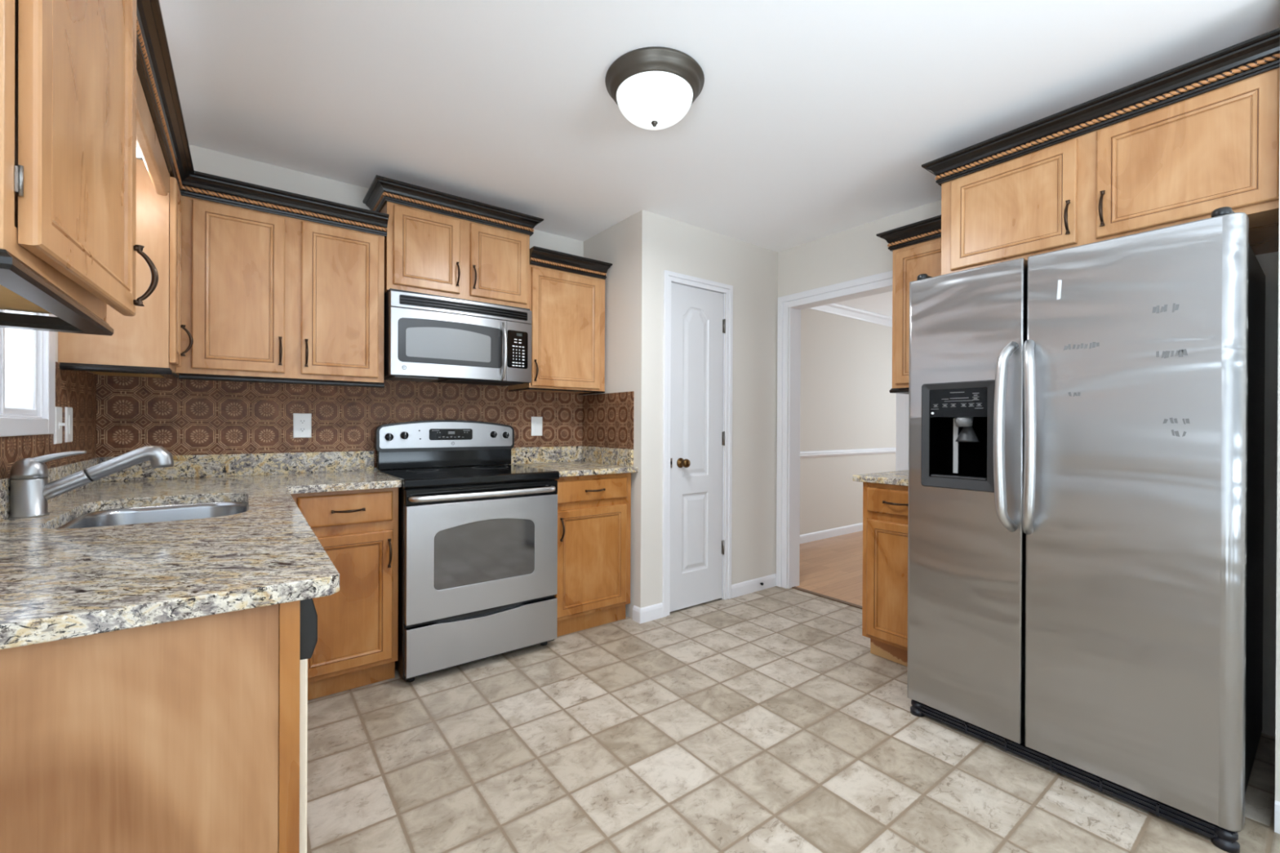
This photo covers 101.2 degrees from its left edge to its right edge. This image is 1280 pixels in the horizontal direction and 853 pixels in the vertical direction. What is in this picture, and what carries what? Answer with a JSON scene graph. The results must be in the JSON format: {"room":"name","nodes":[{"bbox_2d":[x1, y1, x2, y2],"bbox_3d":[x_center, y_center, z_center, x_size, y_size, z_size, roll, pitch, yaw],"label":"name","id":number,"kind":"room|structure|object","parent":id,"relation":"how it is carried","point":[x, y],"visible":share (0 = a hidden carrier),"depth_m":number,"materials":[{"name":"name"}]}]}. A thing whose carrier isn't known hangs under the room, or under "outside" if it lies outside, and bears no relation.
{"room":"kitchen","nodes":[
{"label":"kitchen","id":0,"kind":"room"},
{"bbox_2d":[10,315,57,436],"bbox_3d":[-0.448,-0.055,-0.361,0.120,2.440,6.360,0,0,-37],"label":"wall","id":1,"kind":"structure","parent":0,"point":[56,332],"depth_m":1.78,"materials":[{"name":"white paint"}]},
{"bbox_2d":[0,309,55,436],"bbox_3d":[-1.684,-0.459,1.310,0.133,0.970,0.890,0,0,-37],"label":"window","id":2,"kind":"structure","parent":1,"relation":"in","point":[27,357],"depth_m":1.55,"materials":[{"name":"white"}]},
{"bbox_2d":[0,361,96,478],"bbox_3d":[-1.649,-0.038,1.350,0.005,0.352,2.169,0,0,-37],"label":"backsplash","id":3,"kind":"structure","parent":1,"relation":"attached to","point":[76,389],"depth_m":1.86,"materials":[{"name":"tile"}]},
{"bbox_2d":[53,406,66,444],"bbox_3d":[-1.946,-0.004,1.766,0.020,0.124,0.075,0,0,-37],"label":"light switch","id":4,"kind":"object","parent":3,"relation":"attached to","point":[58,434],"visible":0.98,"depth_m":1.75,"materials":[{"name":"white plastic"}]},
{"bbox_2d":[64,407,72,442],"bbox_3d":[-2.031,-0.007,1.871,0.008,0.124,0.075,0,0,-37],"label":"light switch","id":5,"kind":"object","parent":3,"relation":"attached to","point":[68,411],"visible":1,"depth_m":1.86,"materials":[{"name":"white plastic"}]},
{"bbox_2d":[0,0,158,336],"bbox_3d":[-1.009,-0.576,0.795,0.364,0.777,0.595,0,0,-37],"label":"upper cabinet","id":6,"kind":"object","parent":1,"relation":"attached to","point":[68,247],"visible":1,"depth_m":0.81,"materials":[{"name":"brown wood"}]},
{"bbox_2d":[57,158,193,378],"bbox_3d":[-2.002,-0.583,2.102,0.340,0.777,0.548,0,0,-37],"label":"upper cabinet","id":7,"kind":"object","parent":1,"relation":"attached to","point":[148,343],"visible":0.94,"depth_m":1.92,"materials":[{"name":"brown wood"}]},
{"bbox_2d":[136,70,169,195],"bbox_3d":[-1.442,-0.888,1.515,0.032,0.105,1.096,0,0,-37],"label":"valance","id":8,"kind":"object","parent":7,"relation":"attached to","point":[147,140],"visible":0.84,"depth_m":1.61,"materials":[{"name":"brown wood"}]},
{"bbox_2d":[136,143,142,157],"bbox_3d":[-1.745,-1.000,1.686,0.252,0.189,0.124,0,0,-37],"label":"lamp","id":9,"kind":"object","parent":1,"relation":"attached to","point":[138,153],"visible":0.02,"depth_m":1.75,"materials":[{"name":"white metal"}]},
{"bbox_2d":[136,0,389,237],"bbox_3d":[-1.106,-0.986,1.514,0.800,0.092,2.098,0,0,-29],"label":"crown molding","id":10,"kind":"structure","parent":1,"relation":"attached to","point":[154,68],"depth_m":2.05,"materials":[{"name":"black wood"}]},
{"bbox_2d":[136,144,583,471],"bbox_3d":[-0.937,-0.065,3.320,3.749,2.440,0.120,0,0,-37],"label":"wall","id":11,"kind":"structure","parent":0,"point":[206,161],"depth_m":2.64,"materials":[{"name":"white paint"}]},
{"bbox_2d":[175,195,384,387],"bbox_3d":[-1.653,-0.583,2.472,0.777,0.777,0.359,0,0,-37],"label":"upper cabinet","id":12,"kind":"object","parent":11,"relation":"attached to","point":[266,297],"visible":1,"depth_m":2.33,"materials":[{"name":"brown wood"}]},
{"bbox_2d":[94,373,582,467],"bbox_3d":[-1.350,-0.016,2.932,2.381,0.480,0.005,0,0,-37],"label":"backsplash","id":13,"kind":"structure","parent":11,"relation":"attached to","point":[184,417],"depth_m":2.62,"materials":[{"name":"tile"}]},
{"bbox_2d":[293,413,311,437],"bbox_3d":[-1.707,-0.005,2.657,0.078,0.124,0.008,0,0,-37],"label":"wall outlet","id":14,"kind":"object","parent":13,"relation":"attached to","point":[302,422],"visible":1,"depth_m":2.65,"materials":[{"name":"white plastic"}]},
{"bbox_2d":[298,418,306,424],"bbox_3d":[-1.705,-0.026,2.655,0.032,0.028,0.002,0,0,-37],"label":"socket","id":15,"kind":"object","parent":14,"relation":"attached to","point":[301,421],"depth_m":2.65,"materials":[{"name":"white plastic"}]},
{"bbox_2d":[298,426,306,432],"bbox_3d":[-1.705,0.016,2.655,0.032,0.028,0.002,0,0,-37],"label":"socket","id":16,"kind":"object","parent":14,"relation":"attached to","point":[301,429],"depth_m":2.65,"materials":[{"name":"white plastic"}]},
{"bbox_2d":[531,416,542,435],"bbox_3d":[-0.673,-0.002,3.432,0.078,0.124,0.008,0,0,-37],"label":"light switch","id":17,"kind":"object","parent":13,"relation":"attached to","point":[536,422],"visible":1,"depth_m":3.43,"materials":[{"name":"white plastic"}]},
{"bbox_2d":[362,175,543,308],"bbox_3d":[-1.027,-0.945,2.942,0.886,0.530,0.369,0,0,-37],"label":"upper cabinet","id":18,"kind":"object","parent":11,"relation":"attached to","point":[437,242],"visible":0.97,"depth_m":2.79,"materials":[{"name":"brown wood"}]},
{"bbox_2d":[508,245,612,395],"bbox_3d":[-0.505,-0.629,3.334,0.543,0.820,0.369,0,0,-37],"label":"upper cabinet","id":19,"kind":"object","parent":11,"relation":"attached to","point":[566,294],"visible":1,"depth_m":3.21,"materials":[{"name":"brown wood"}]},
{"bbox_2d":[383,288,531,386],"bbox_3d":[-1.007,-0.462,2.903,0.744,0.431,0.446,0,0,-37],"label":"microwave","id":20,"kind":"object","parent":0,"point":[428,337],"visible":1,"depth_m":2.73,"materials":[{"name":"grey metal"}]},
{"bbox_2d":[582,209,777,618],"bbox_3d":[0.304,-0.060,3.751,1.246,2.440,0.678,0,0,-37],"label":"wall","id":21,"kind":"structure","parent":0,"point":[639,247],"depth_m":3.38,"materials":[{"name":"white paint"}]},
{"bbox_2d":[582,391,634,449],"bbox_3d":[-0.218,-0.036,3.403,0.005,0.354,0.598,0,0,-37],"label":"backsplash","id":22,"kind":"structure","parent":21,"relation":"attached to","point":[607,419],"depth_m":3.38,"materials":[{"name":"tile"}]},
{"bbox_2d":[632,602,662,623],"bbox_3d":[0.048,1.117,3.173,0.176,0.086,0.077,0,0,-37],"label":"baseboard","id":23,"kind":"structure","parent":21,"relation":"attached to","point":[652,612],"depth_m":3.13,"materials":[{"name":"white"}]},
{"bbox_2d":[662,270,733,617],"bbox_3d":[0.351,0.105,3.416,0.596,2.112,0.116,0,0,-37],"label":"trim","id":24,"kind":"structure","parent":21,"relation":"attached to","point":[669,277],"depth_m":3.35,"materials":[{"name":"white wood"}]},
{"bbox_2d":[670,282,725,611],"bbox_3d":[0.386,0.129,3.370,0.470,2.036,0.108,0,0,-37],"label":"door","id":25,"kind":"structure","parent":21,"relation":"in","point":[698,324],"depth_m":3.38,"materials":[{"name":"white wood"}]},
{"bbox_2d":[731,573,776,598],"bbox_3d":[0.812,1.120,3.705,0.482,0.086,0.014,0,0,-37],"label":"baseboard","id":26,"kind":"structure","parent":21,"relation":"attached to","point":[750,586],"depth_m":3.69,"materials":[{"name":"white wood"}]},
{"bbox_2d":[159,0,1279,316],"bbox_3d":[2.556,-1.306,1.919,7.815,0.080,6.820,0,0,-37],"label":"ceiling","id":27,"kind":"structure","parent":0,"point":[809,121],"depth_m":1.98,"materials":[{"name":"white paint"}]},
{"bbox_2d":[604,46,704,129],"bbox_3d":[0.054,-1.193,1.945,0.366,0.168,0.366,0,0,-37],"label":"ceiling light","id":28,"kind":"object","parent":27,"relation":"attached to","point":[653,87],"visible":1,"depth_m":1.85,"materials":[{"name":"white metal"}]},
{"bbox_2d":[306,530,1279,852],"bbox_3d":[2.559,1.203,1.904,7.815,0.062,6.770,0,0,-37],"label":"floor","id":29,"kind":"structure","parent":0,"point":[764,721],"depth_m":1.84,"materials":[{"name":"tile"}]},
{"bbox_2d":[0,600,300,852],"bbox_3d":[-0.792,0.718,0.684,0.584,0.886,0.022,0,0,-37],"label":"end panel","id":30,"kind":"object","parent":29,"relation":"on","point":[182,735],"visible":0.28,"depth_m":0.75,"materials":[{"name":"brown wood"}]},
{"bbox_2d":[299,598,317,852],"bbox_3d":[-0.957,0.718,0.952,0.582,0.884,0.598,0,0,-37],"label":"dishwasher","id":31,"kind":"object","parent":29,"relation":"on","point":[308,615],"visible":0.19,"depth_m":0.88,"materials":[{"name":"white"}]},
{"bbox_2d":[290,487,398,700],"bbox_3d":[-1.444,0.712,2.447,0.474,0.886,0.661,0,0,-37],"label":"base cabinet","id":32,"kind":"object","parent":29,"relation":"on","point":[357,644],"visible":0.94,"depth_m":2.26,"materials":[{"name":"brown wood"}]},
{"bbox_2d":[0,470,401,649],"bbox_3d":[-1.228,0.255,1.671,1.068,0.031,2.175,0,0,-37],"label":"countertop","id":33,"kind":"structure","parent":32,"relation":"on","point":[55,584],"depth_m":0.96,"materials":[{"name":"stone"}]},
{"bbox_2d":[0,457,100,520],"bbox_3d":[-1.647,0.186,1.357,0.020,0.104,2.175,0,0,-37],"label":"upstand","id":34,"kind":"object","parent":33,"relation":"on","point":[55,473],"visible":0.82,"depth_m":1.72,"materials":[{"name":"stone"}]},
{"bbox_2d":[8,445,173,518],"bbox_3d":[-1.523,0.147,1.472,0.324,0.183,0.073,0,0,-37],"label":"faucet","id":35,"kind":"object","parent":33,"relation":"on","point":[30,491],"visible":1,"depth_m":1.41,"materials":[{"name":"silver metal"}]},
{"bbox_2d":[57,501,248,528],"bbox_3d":[-1.414,0.360,1.558,0.466,0.181,0.676,0,0,-37],"label":"sink","id":36,"kind":"object","parent":33,"relation":"in","point":[147,514],"visible":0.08,"depth_m":1.77,"materials":[{"name":"silver metal"}]},
{"bbox_2d":[99,450,373,481],"bbox_3d":[-1.863,0.183,2.536,1.048,0.104,0.016,0,0,-37],"label":"upstand","id":37,"kind":"object","parent":33,"relation":"on","point":[189,466],"visible":0.96,"depth_m":2.51,"materials":[{"name":"beige stone"}]},
{"bbox_2d":[374,420,559,682],"bbox_3d":[-0.905,0.561,2.776,0.776,1.192,0.726,0,0,-37],"label":"stove","id":38,"kind":"object","parent":29,"relation":"on","point":[477,545],"visible":0.98,"depth_m":2.55,"materials":[{"name":"silver metal"}]},
{"bbox_2d":[377,464,559,489],"bbox_3d":[-0.906,0.255,2.772,0.764,0.044,0.598,0,0,-37],"label":"cooktop","id":39,"kind":"object","parent":38,"relation":"in","point":[455,477],"depth_m":2.62,"materials":[{"name":"black glass"}]},
{"bbox_2d":[554,472,631,636],"bbox_3d":[-0.428,0.715,3.208,0.520,0.886,0.661,0,0,-37],"label":"base cabinet","id":40,"kind":"object","parent":29,"relation":"on","point":[594,511],"visible":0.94,"depth_m":2.98,"materials":[{"name":"brown wood"}]},
{"bbox_2d":[515,461,638,477],"bbox_3d":[-0.423,0.256,3.223,0.545,0.031,0.655,0,0,-37],"label":"countertop","id":41,"kind":"structure","parent":40,"relation":"on","point":[572,468],"depth_m":3.08,"materials":[{"name":"beige stone"}]},
{"bbox_2d":[511,445,581,464],"bbox_3d":[-0.618,0.187,3.468,0.527,0.104,0.016,0,0,-37],"label":"upstand","id":42,"kind":"object","parent":41,"relation":"on","point":[545,454],"visible":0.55,"depth_m":3.46,"materials":[{"name":"beige stone"}]},
{"bbox_2d":[581,445,633,466],"bbox_3d":[-0.225,0.189,3.399,0.019,0.104,0.598,0,0,-37],"label":"upstand","id":43,"kind":"object","parent":41,"relation":"on","point":[616,456],"visible":1,"depth_m":3.35,"materials":[{"name":"beige stone"}]},
{"bbox_2d":[862,482,908,666],"bbox_3d":[1.461,0.725,2.684,0.666,0.886,0.370,0,0,-37],"label":"base cabinet","id":44,"kind":"object","parent":29,"relation":"on","point":[885,506],"visible":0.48,"depth_m":2.56,"materials":[{"name":"brown wood"}]},
{"bbox_2d":[852,470,908,486],"bbox_3d":[1.465,0.265,2.704,0.640,0.031,0.422,0,0,-37],"label":"countertop","id":45,"kind":"structure","parent":44,"relation":"on","point":[900,477],"depth_m":2.61,"materials":[{"name":"beige stone"}]},
{"bbox_2d":[906,206,1265,852],"bbox_3d":[1.668,0.279,2.011,0.958,1.782,0.902,0,0,-37],"label":"refrigerator","id":46,"kind":"object","parent":29,"relation":"on","point":[1086,422],"visible":1,"depth_m":1.68,"materials":[{"name":"silver metal"}]},
{"bbox_2d":[800,308,896,534],"bbox_3d":[2.091,-0.056,5.662,3.666,2.440,0.120,0,0,-37],"label":"wall","id":47,"kind":"structure","parent":0,"point":[846,402],"depth_m":5.64,"materials":[{"name":"white paint"}]},
{"bbox_2d":[800,522,862,543],"bbox_3d":[2.126,1.122,5.611,3.666,0.086,0.014,0,0,-37],"label":"baseboard","id":48,"kind":"structure","parent":47,"relation":"attached to","point":[821,535],"depth_m":5.51,"materials":[{"name":"white"}]},
{"bbox_2d":[800,447,896,457],"bbox_3d":[2.132,0.281,5.606,3.666,0.064,0.022,0,0,-37],"label":"trim","id":49,"kind":"structure","parent":47,"relation":"attached to","point":[889,450],"depth_m":5.67,"materials":[{"name":"white"}]},
{"bbox_2d":[808,302,892,327],"bbox_3d":[2.156,-1.230,5.580,3.666,0.090,0.080,0,0,-37],"label":"trim","id":50,"kind":"structure","parent":47,"relation":"attached to","point":[836,308],"depth_m":5.71,"materials":[{"name":"white"}]},
{"bbox_2d":[777,200,1279,737],"bbox_3d":[2.535,-0.046,1.910,0.120,2.440,6.420,0,0,-37],"label":"wall","id":51,"kind":"structure","parent":0,"point":[857,252],"depth_m":2.02,"materials":[{"name":"white paint"}]},
{"bbox_2d":[791,586,862,608],"bbox_3d":[1.338,1.162,3.489,0.040,0.007,0.769,0,0,-37],"label":"trim","id":52,"kind":"structure","parent":51,"relation":"attached to","point":[794,587],"depth_m":3.55,"materials":[{"name":"brown wood"}]},
{"bbox_2d":[776,270,908,588],"bbox_3d":[1.345,0.114,3.489,0.143,2.103,0.969,0,0,-37],"label":"trim","id":53,"kind":"structure","parent":51,"relation":"attached to","point":[788,330],"depth_m":3.78,"materials":[{"name":"white wood"}]},
{"bbox_2d":[875,214,941,394],"bbox_3d":[1.562,-0.611,2.794,0.379,0.862,0.433,0,0,-37],"label":"upper cabinet","id":54,"kind":"object","parent":51,"relation":"attached to","point":[916,247],"visible":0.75,"depth_m":2.77,"materials":[{"name":"brown wood"}]},
{"bbox_2d":[921,27,1279,275],"bbox_3d":[1.850,-0.921,2.165,0.673,0.517,1.032,0,0,-37],"label":"upper cabinet","id":55,"kind":"object","parent":51,"relation":"attached to","point":[1180,144],"visible":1,"depth_m":1.85,"materials":[{"name":"brown wood"}]},
{"bbox_2d":[1275,133,1279,801],"bbox_3d":[2.172,-0.047,1.695,0.719,2.440,0.112,0,0,-37],"label":"wall","id":56,"kind":"structure","parent":0,"point":[1277,606],"depth_m":1.52,"materials":[{"name":"white paint"}]},
{"bbox_2d":[1274,800,1279,834],"bbox_3d":[2.165,1.130,1.688,0.733,0.086,0.126,0,0,-37],"label":"baseboard","id":57,"kind":"structure","parent":56,"relation":"attached to","point":[1277,808],"depth_m":1.52,"materials":[{"name":"white"}]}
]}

